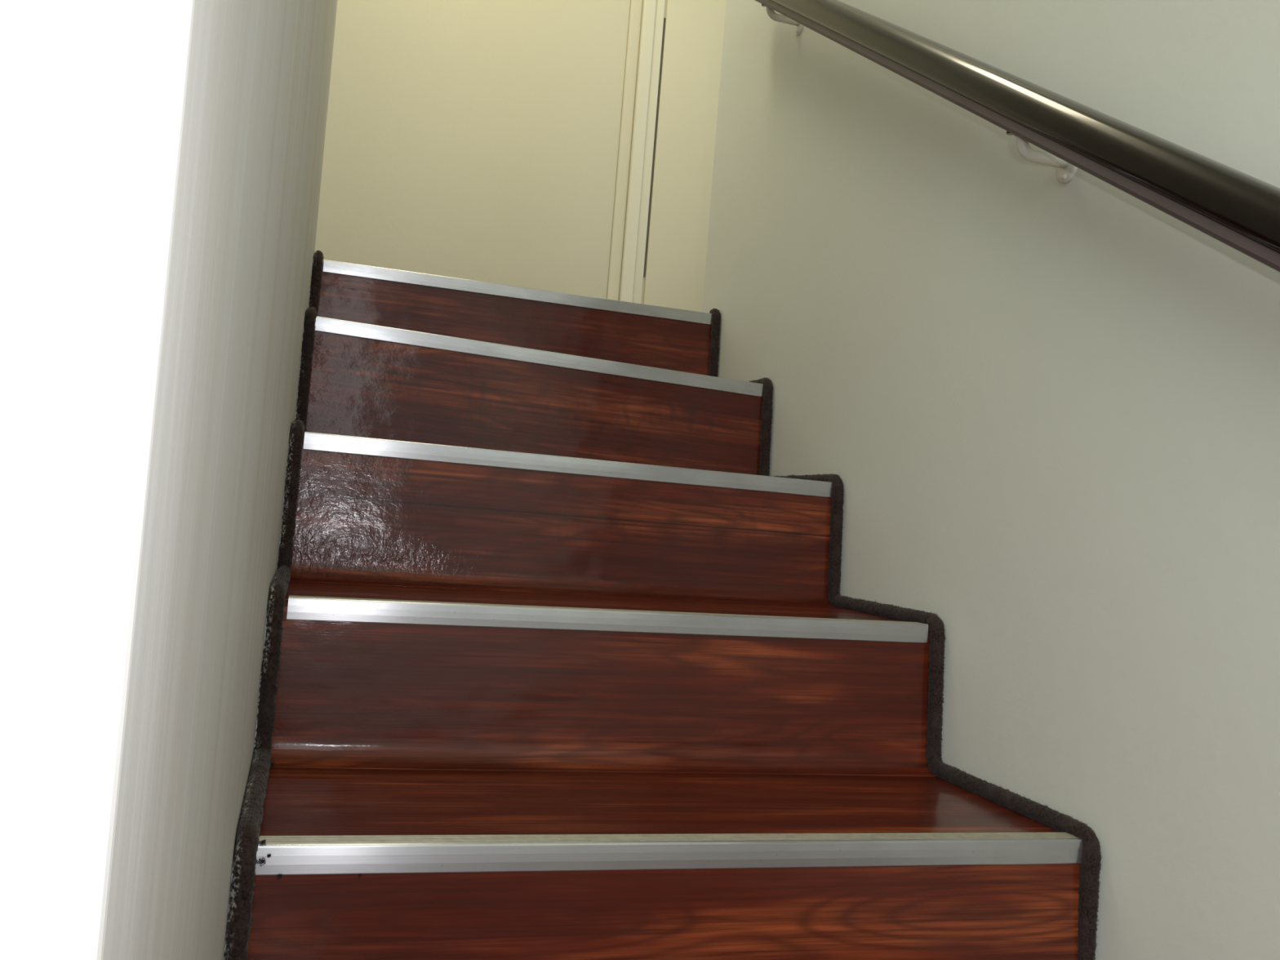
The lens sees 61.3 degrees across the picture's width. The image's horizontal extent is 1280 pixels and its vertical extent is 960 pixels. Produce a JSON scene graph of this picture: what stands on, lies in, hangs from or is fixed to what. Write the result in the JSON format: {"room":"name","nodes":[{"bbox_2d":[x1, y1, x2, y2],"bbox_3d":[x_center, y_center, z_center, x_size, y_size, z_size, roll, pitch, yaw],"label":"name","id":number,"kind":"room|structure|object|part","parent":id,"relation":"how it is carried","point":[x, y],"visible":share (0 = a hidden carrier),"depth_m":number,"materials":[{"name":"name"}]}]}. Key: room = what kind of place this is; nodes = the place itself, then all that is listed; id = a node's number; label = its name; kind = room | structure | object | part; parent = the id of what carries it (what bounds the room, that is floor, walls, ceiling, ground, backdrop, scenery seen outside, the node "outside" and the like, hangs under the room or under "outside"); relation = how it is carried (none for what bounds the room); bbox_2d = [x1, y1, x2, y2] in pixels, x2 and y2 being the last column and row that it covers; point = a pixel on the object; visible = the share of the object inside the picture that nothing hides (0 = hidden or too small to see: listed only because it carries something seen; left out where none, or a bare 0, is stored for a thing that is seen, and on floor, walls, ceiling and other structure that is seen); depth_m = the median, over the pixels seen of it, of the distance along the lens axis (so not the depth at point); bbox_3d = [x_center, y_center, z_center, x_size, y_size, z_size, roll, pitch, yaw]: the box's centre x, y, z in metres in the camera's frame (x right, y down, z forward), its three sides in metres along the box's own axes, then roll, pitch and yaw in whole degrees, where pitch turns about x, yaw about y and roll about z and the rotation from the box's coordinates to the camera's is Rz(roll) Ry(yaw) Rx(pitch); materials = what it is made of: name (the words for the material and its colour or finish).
{"room":"staircase","nodes":[
{"label":"staircase","id":0,"kind":"room"},
{"bbox_2d":[0,0,337,959],"bbox_3d":[-0.828,-1.030,1.049,1.082,2.935,1.972,5,-2,-17],"label":"wall","id":1,"kind":"structure","parent":0,"point":[161,161],"depth_m":0.23,"materials":[{"name":"paint"}]},
{"bbox_2d":[641,0,666,303],"bbox_3d":[-0.416,-1.315,3.086,3.000,2.150,0.100,5,-2,-17],"label":"wall","id":2,"kind":"structure","parent":0,"point":[665,0],"depth_m":3.15,"materials":[{"name":"paint"}]},
{"bbox_2d":[314,0,726,311],"bbox_3d":[-0.206,-1.349,3.096,1.500,2.009,0.042,5,-2,-17],"label":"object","id":3,"kind":"structure","parent":2,"relation":"in","point":[564,146],"depth_m":3.06,"materials":[{"name":"paint"}]},
{"bbox_3d":[0.020,-1.328,3.165,0.038,2.009,0.042,5,-2,-17],"label":"post","id":4,"kind":"part","parent":3,"relation":"part of","materials":[{"name":"paint"}]},
{"bbox_2d":[702,0,1279,959],"bbox_3d":[0.805,-0.920,0.531,0.120,2.935,3.912,5,-2,-17],"label":"wall","id":5,"kind":"structure","parent":0,"point":[1046,411],"depth_m":1.20,"materials":[{"name":"paint"}]},
{"bbox_2d":[755,0,1279,272],"bbox_3d":[0.448,-0.413,1.201,0.086,1.177,1.839,5,-2,-17],"label":"handrail","id":6,"kind":"object","parent":5,"relation":"attached to","point":[1239,210],"visible":1,"depth_m":1.09,"materials":[{"name":"black metal"}]},
{"bbox_3d":[0.292,-0.834,1.981,0.004,0.034,0.034,5,-2,-17],"label":"wall plate","id":7,"kind":"part","parent":6,"relation":"part of","materials":[{"name":"paint"}]},
{"bbox_3d":[0.480,-0.351,1.216,0.004,0.034,0.034,5,-2,-17],"label":"wall plate","id":8,"kind":"part","parent":6,"relation":"part of","materials":[{"name":"paint"}]},
{"bbox_3d":[-0.022,0.477,-0.436,2.018,0.050,2.580,5,-2,-17],"label":"floor","id":9,"kind":"structure","parent":0,"visible":0},
{"bbox_2d":[247,767,1082,959],"bbox_3d":[0.023,0.418,1.091,0.814,0.191,0.335,5,-2,-17],"label":"stair step","id":10,"kind":"structure","parent":9,"relation":"on","point":[453,864],"depth_m":0.99,"materials":[{"name":"wood"}]},
{"bbox_2d":[223,250,361,959],"bbox_3d":[-0.425,0.019,1.444,0.103,0.915,1.238,5,-2,-17],"label":"edging","id":11,"kind":"object","parent":10,"relation":"on","point":[247,834],"visible":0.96,"depth_m":1.12,"materials":[{"name":"black rubber"}]},
{"bbox_2d":[265,581,935,776],"bbox_3d":[-0.050,0.244,1.383,0.814,0.186,0.335,5,-2,-17],"label":"stair step","id":12,"kind":"structure","parent":10,"relation":"on","point":[372,677],"depth_m":1.24,"materials":[{"name":"wood"}]},
{"bbox_2d":[280,431,834,606],"bbox_3d":[-0.123,0.070,1.675,0.814,0.199,0.335,5,-2,-17],"label":"stair step","id":13,"kind":"structure","parent":12,"relation":"on","point":[371,511],"depth_m":1.53,"materials":[{"name":"wood"}]},
{"bbox_2d":[304,315,763,475],"bbox_3d":[-0.194,-0.123,1.968,0.814,0.209,0.335,5,-2,-17],"label":"stair step","id":14,"kind":"structure","parent":13,"relation":"on","point":[368,380],"depth_m":1.82,"materials":[{"name":"wood"}]},
{"bbox_2d":[317,259,711,375],"bbox_3d":[-0.229,-0.289,2.130,0.814,0.183,0.065,5,-2,-17],"label":"stair step","id":15,"kind":"structure","parent":14,"relation":"on","point":[667,338],"depth_m":2.12,"materials":[{"name":"wood"}]},
{"bbox_2d":[708,307,1102,959],"bbox_3d":[0.296,0.086,1.666,0.025,0.911,1.236,5,-2,-17],"label":"edging","id":16,"kind":"object","parent":10,"relation":"on","point":[1090,868],"visible":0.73,"depth_m":1.35,"materials":[{"name":"black rubber"}]}
]}

